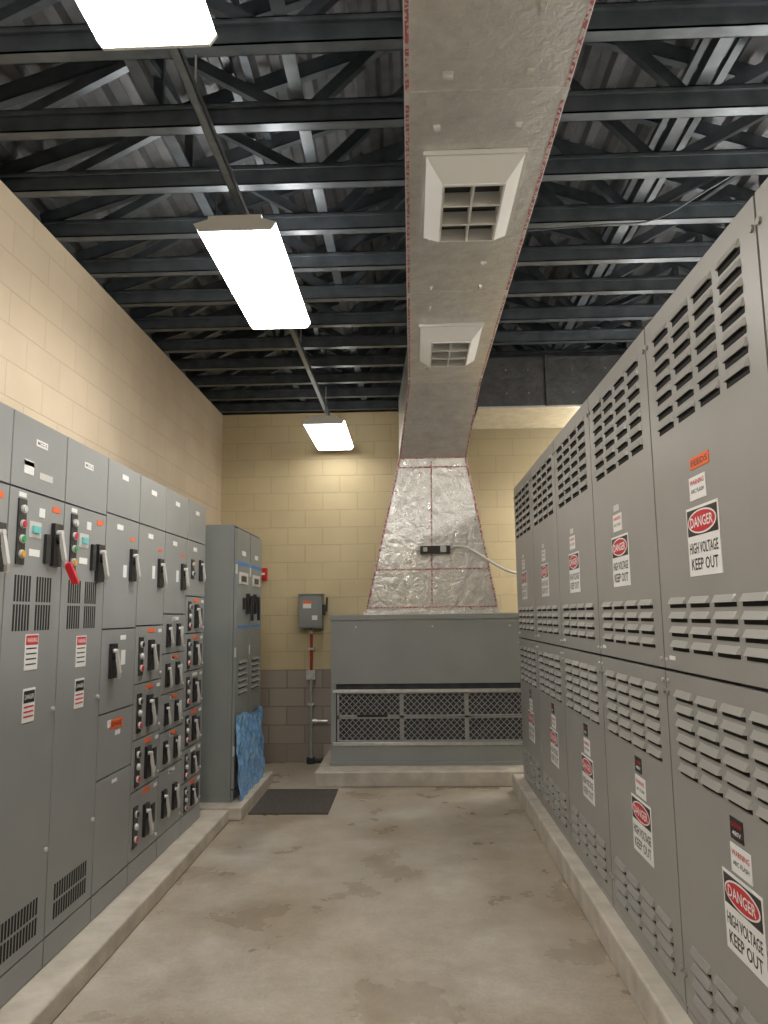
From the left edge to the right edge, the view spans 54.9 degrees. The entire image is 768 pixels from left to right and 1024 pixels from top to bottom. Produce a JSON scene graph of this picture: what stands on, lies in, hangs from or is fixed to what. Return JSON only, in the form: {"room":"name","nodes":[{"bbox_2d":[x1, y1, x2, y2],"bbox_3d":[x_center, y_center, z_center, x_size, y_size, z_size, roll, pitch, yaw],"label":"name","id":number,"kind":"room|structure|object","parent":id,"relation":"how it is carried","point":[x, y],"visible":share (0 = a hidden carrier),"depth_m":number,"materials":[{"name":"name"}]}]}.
{"room":"electrical room","nodes":[
{"label":"electrical room","id":0,"kind":"room"},
{"bbox_2d":[0,180,222,524],"bbox_3d":[-2.177,0.063,3.001,0.200,3.950,11.400,-1,-8,2],"label":"wall","id":1,"kind":"structure","parent":0,"point":[73,361],"depth_m":5.11,"materials":[{"name":"beige brick"}]},
{"bbox_2d":[51,762,646,1023],"bbox_3d":[0.634,2.033,2.625,5.780,0.120,11.400,-1,-8,2],"label":"floor","id":2,"kind":"structure","parent":0,"point":[392,905],"depth_m":3.79,"materials":[{"name":"concrete"}]},
{"bbox_2d":[0,810,227,1023],"bbox_3d":[-1.731,1.800,1.552,0.715,0.100,8.600,-1,-8,2],"label":"concrete pad","id":3,"kind":"object","parent":2,"relation":"on","point":[52,988],"visible":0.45,"depth_m":3.58,"materials":[{"name":"grey concrete"}]},
{"bbox_2d":[0,402,13,634],"bbox_3d":[-1.751,0.711,2.653,0.574,2.359,0.478,-1,-8,2],"label":"tall cabinet","id":4,"kind":"object","parent":3,"relation":"on","point":[6,412],"visible":1,"depth_m":2.95,"materials":[{"name":"grey metal"}]},
{"bbox_2d":[0,409,79,1007],"bbox_3d":[-1.717,0.777,3.132,0.608,2.359,0.487,-1,-8,2],"label":"tall cabinet","id":5,"kind":"object","parent":3,"relation":"on","point":[35,518],"visible":1,"depth_m":3.11,"materials":[{"name":"grey metal"}]},
{"bbox_2d":[41,437,108,966],"bbox_3d":[-1.716,0.842,3.604,0.574,2.359,0.478,-1,-8,2],"label":"tall cabinet","id":6,"kind":"object","parent":3,"relation":"on","point":[74,749],"visible":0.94,"depth_m":3.56,"materials":[{"name":"grey metal"}]},
{"bbox_2d":[89,458,140,921],"bbox_3d":[-1.700,0.908,4.079,0.572,2.359,0.478,-1,-8,2],"label":"tall cabinet","id":7,"kind":"object","parent":3,"relation":"on","point":[114,731],"visible":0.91,"depth_m":4.04,"materials":[{"name":"grey metal"}]},
{"bbox_2d":[126,475,167,885],"bbox_3d":[-1.682,0.974,4.554,0.572,2.359,0.478,-1,-8,2],"label":"tall cabinet","id":8,"kind":"object","parent":3,"relation":"on","point":[142,831],"visible":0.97,"depth_m":4.50,"materials":[{"name":"grey metal"}]},
{"bbox_2d":[156,488,189,857],"bbox_3d":[-1.665,1.040,5.029,0.572,2.359,0.478,-1,-8,2],"label":"tall cabinet","id":9,"kind":"object","parent":3,"relation":"on","point":[174,600],"visible":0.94,"depth_m":4.99,"materials":[{"name":"grey metal"}]},
{"bbox_2d":[179,499,205,834],"bbox_3d":[-1.648,1.105,5.504,0.569,2.359,0.478,-1,-8,2],"label":"tall cabinet","id":10,"kind":"object","parent":3,"relation":"on","point":[196,528],"visible":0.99,"depth_m":5.46,"materials":[{"name":"grey metal"}]},
{"bbox_2d":[200,771,272,819],"bbox_3d":[-1.504,2.490,6.545,0.800,0.100,1.370,-1,-8,2],"label":"concrete pad","id":11,"kind":"object","parent":2,"relation":"on","point":[237,810],"visible":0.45,"depth_m":6.03,"materials":[{"name":"grey concrete"}]},
{"bbox_2d":[199,524,253,801],"bbox_3d":[-1.524,1.275,6.447,0.708,2.279,0.534,-1,-8,2],"label":"tall cabinet","id":12,"kind":"object","parent":11,"relation":"on","point":[228,600],"visible":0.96,"depth_m":6.21,"materials":[{"name":"grey metal"}]},
{"bbox_2d":[236,706,264,801],"bbox_3d":[-1.175,2.088,6.588,0.059,0.691,1.070,-1,-8,2],"label":"plastic sheet","id":13,"kind":"object","parent":11,"relation":"on","point":[250,739],"visible":1,"depth_m":6.51,"materials":[{"name":"blue plastic"}]},
{"bbox_2d":[248,532,261,712],"bbox_3d":[-1.504,1.348,6.972,0.708,2.279,0.533,-1,-8,2],"label":"tall cabinet","id":14,"kind":"object","parent":11,"relation":"on","point":[255,541],"visible":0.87,"depth_m":6.95,"materials":[{"name":"grey metal"}]},
{"bbox_2d":[248,789,337,814],"bbox_3d":[-0.765,2.507,6.424,0.655,0.017,0.850,-1,-8,2],"label":"floor mat","id":15,"kind":"object","parent":2,"relation":"on","point":[273,801],"visible":1,"depth_m":6.34,"materials":[{"name":"rubber"}]},
{"bbox_2d":[315,749,523,786],"bbox_3d":[0.587,2.578,7.496,2.430,0.140,1.190,-1,-8,2],"label":"concrete pad","id":16,"kind":"object","parent":2,"relation":"on","point":[326,775],"visible":0.5,"depth_m":6.93,"materials":[{"name":"grey concrete"}]},
{"bbox_2d":[329,613,522,765],"bbox_3d":[0.508,1.806,7.747,2.070,1.459,0.910,-1,-8,2],"label":"air handling unit","id":17,"kind":"object","parent":16,"relation":"on","point":[407,689],"visible":0.93,"depth_m":7.33,"materials":[{"name":"metal"}]},
{"bbox_2d":[512,774,692,1023],"bbox_3d":[1.645,1.791,1.949,1.306,0.150,9.630,-1,-8,2],"label":"concrete pad","id":18,"kind":"object","parent":2,"relation":"on","point":[656,1002],"visible":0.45,"depth_m":3.53,"materials":[{"name":"grey concrete"}]},
{"bbox_2d":[513,469,543,805],"bbox_3d":[1.736,0.991,6.234,1.086,2.609,0.978,-1,-8,2],"label":"tall cabinet","id":19,"kind":"object","parent":18,"relation":"on","point":[530,706],"visible":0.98,"depth_m":6.17,"materials":[{"name":"grey metal"}]},
{"bbox_2d":[530,440,571,845],"bbox_3d":[1.700,0.857,5.264,1.086,2.609,0.978,-1,-8,2],"label":"tall cabinet","id":20,"kind":"object","parent":18,"relation":"on","point":[555,786],"visible":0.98,"depth_m":5.20,"materials":[{"name":"grey metal"}]},
{"bbox_2d":[553,398,613,907],"bbox_3d":[1.664,0.723,4.294,1.086,2.609,0.978,-1,-8,2],"label":"tall cabinet","id":21,"kind":"object","parent":18,"relation":"on","point":[589,822],"visible":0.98,"depth_m":4.21,"materials":[{"name":"grey metal"}]},
{"bbox_2d":[588,329,687,1013],"bbox_3d":[1.629,0.588,3.324,1.086,2.609,0.978,-1,-8,2],"label":"tall cabinet","id":22,"kind":"object","parent":18,"relation":"on","point":[644,856],"visible":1,"depth_m":3.22,"materials":[{"name":"grey metal"}]},
{"bbox_2d":[644,196,767,1023],"bbox_3d":[1.593,0.454,2.353,1.086,2.609,0.978,-1,-8,2],"label":"tall cabinet","id":23,"kind":"object","parent":18,"relation":"on","point":[706,347],"visible":1,"depth_m":2.35,"materials":[{"name":"grey metal"}]},
{"bbox_2d":[755,177,767,343],"bbox_3d":[1.557,0.320,1.383,1.086,2.609,0.978,-1,-8,2],"label":"tall cabinet","id":24,"kind":"object","parent":18,"relation":"on","point":[761,195],"visible":1,"depth_m":2.01,"materials":[{"name":"grey metal"}]},
{"bbox_2d":[0,0,767,414],"bbox_3d":[0.582,-2.502,3.254,5.780,1.137,11.400,-1,-8,2],"label":"ceiling","id":25,"kind":"structure","parent":0,"point":[596,68],"depth_m":4.64,"materials":[{"name":"metal"}]},
{"bbox_2d":[0,0,767,412],"bbox_3d":[0.582,-2.478,3.251,5.608,1.090,11.000,-1,-8,2],"label":"roof trusses","id":26,"kind":"object","parent":25,"relation":"attached to","point":[352,41],"visible":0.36,"depth_m":4.16,"materials":[{"name":"metal"}]},
{"bbox_2d":[168,48,330,415],"bbox_3d":[-0.789,-1.842,3.213,0.042,0.270,10.960,-1,-8,2],"label":"channel","id":27,"kind":"object","parent":26,"relation":"hanging from","point":[189,81],"visible":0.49,"depth_m":3.40,"materials":[{"name":"metal"}]},
{"bbox_2d":[76,0,217,50],"bbox_3d":[-0.822,-1.796,1.956,0.432,0.163,1.320,-1,-8,2],"label":"fluorescent light fixture","id":28,"kind":"object","parent":27,"relation":"hanging from","point":[116,25],"visible":1,"depth_m":2.49,"materials":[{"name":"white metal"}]},
{"bbox_2d":[193,214,310,329],"bbox_3d":[-0.749,-1.445,4.496,0.432,0.163,1.350,-1,-8,2],"label":"fluorescent light fixture","id":29,"kind":"object","parent":27,"relation":"hanging from","point":[249,252],"visible":1,"depth_m":4.25,"materials":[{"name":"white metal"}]},
{"bbox_2d":[301,404,353,450],"bbox_3d":[-0.583,-0.921,7.887,0.432,0.273,1.200,-1,-8,2],"label":"fluorescent light fixture","id":30,"kind":"object","parent":27,"relation":"hanging from","point":[328,433],"visible":1,"depth_m":7.65,"materials":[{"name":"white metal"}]},
{"bbox_2d":[527,176,731,231],"bbox_3d":[2.106,-1.886,4.013,2.688,0.179,0.250,-5,-9,29],"label":"cable","id":31,"kind":"object","parent":26,"relation":"attached to","point":[728,177],"visible":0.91,"depth_m":4.44,"materials":[{"name":"metal"}]},
{"bbox_2d":[221,411,562,762],"bbox_3d":[0.815,0.784,8.448,5.380,3.950,0.200,-1,-8,2],"label":"wall","id":32,"kind":"structure","parent":0,"point":[319,517],"depth_m":8.48,"materials":[{"name":"beige brick"}]},
{"bbox_2d":[261,568,267,580],"bbox_3d":[-1.384,0.707,8.399,0.110,0.140,0.075,-1,-8,2],"label":"alarm pull station","id":33,"kind":"object","parent":32,"relation":"attached to","point":[264,574],"visible":0.59,"depth_m":8.39,"materials":[{"name":"red plastic"}]},
{"bbox_2d":[298,594,327,627],"bbox_3d":[-0.791,1.107,8.279,0.330,0.380,0.160,-1,-8,2],"label":"switch","id":34,"kind":"object","parent":32,"relation":"attached to","point":[312,609],"visible":1,"depth_m":8.21,"materials":[{"name":"grey metal"}]},
{"bbox_2d":[306,628,327,763],"bbox_3d":[-0.740,2.022,8.175,0.230,1.458,0.110,-1,-8,2],"label":"conduit","id":35,"kind":"object","parent":32,"relation":"attached to","point":[310,674],"visible":0.95,"depth_m":8.15,"materials":[{"name":"grey metal"}]},
{"bbox_3d":[3.399,-0.028,2.808,0.200,3.950,11.400,-1,-8,2],"label":"wall","id":36,"kind":"structure","parent":0,"visible":0},
{"bbox_2d":[364,0,623,614],"bbox_3d":[1.441,-0.781,2.964,3.660,2.330,10.920,-1,-8,2],"label":"air duct","id":37,"kind":"object","parent":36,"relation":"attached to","point":[487,83],"visible":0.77,"depth_m":4.19,"materials":[{"name":"metal"}]},
{"bbox_2d":[416,545,454,553],"bbox_3d":[0.520,0.378,7.429,0.394,0.081,0.110,-1,-8,2],"label":"sensor box","id":38,"kind":"object","parent":37,"relation":"attached to","point":[441,549],"visible":1,"depth_m":7.40,"materials":[{"name":"black plastic"}]},
{"bbox_2d":[418,322,484,366],"bbox_3d":[0.479,-1.198,5.431,0.450,0.102,0.720,-1,-8,2],"label":"grille","id":39,"kind":"object","parent":37,"relation":"attached to","point":[440,344],"depth_m":5.30,"materials":[{"name":"white metal"}]},
{"bbox_2d":[421,147,528,242],"bbox_3d":[0.408,-1.461,3.531,0.450,0.102,0.720,-1,-8,2],"label":"grille","id":40,"kind":"object","parent":37,"relation":"attached to","point":[469,194],"depth_m":3.42,"materials":[{"name":"white metal"}]},
{"bbox_2d":[454,545,516,573],"bbox_3d":[1.223,1.379,7.245,0.976,2.134,0.366,1,-8,-14],"label":"conduit","id":41,"kind":"object","parent":37,"relation":"attached to","point":[455,546],"visible":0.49,"depth_m":7.30,"materials":[{"name":"grey metal"}]}
]}

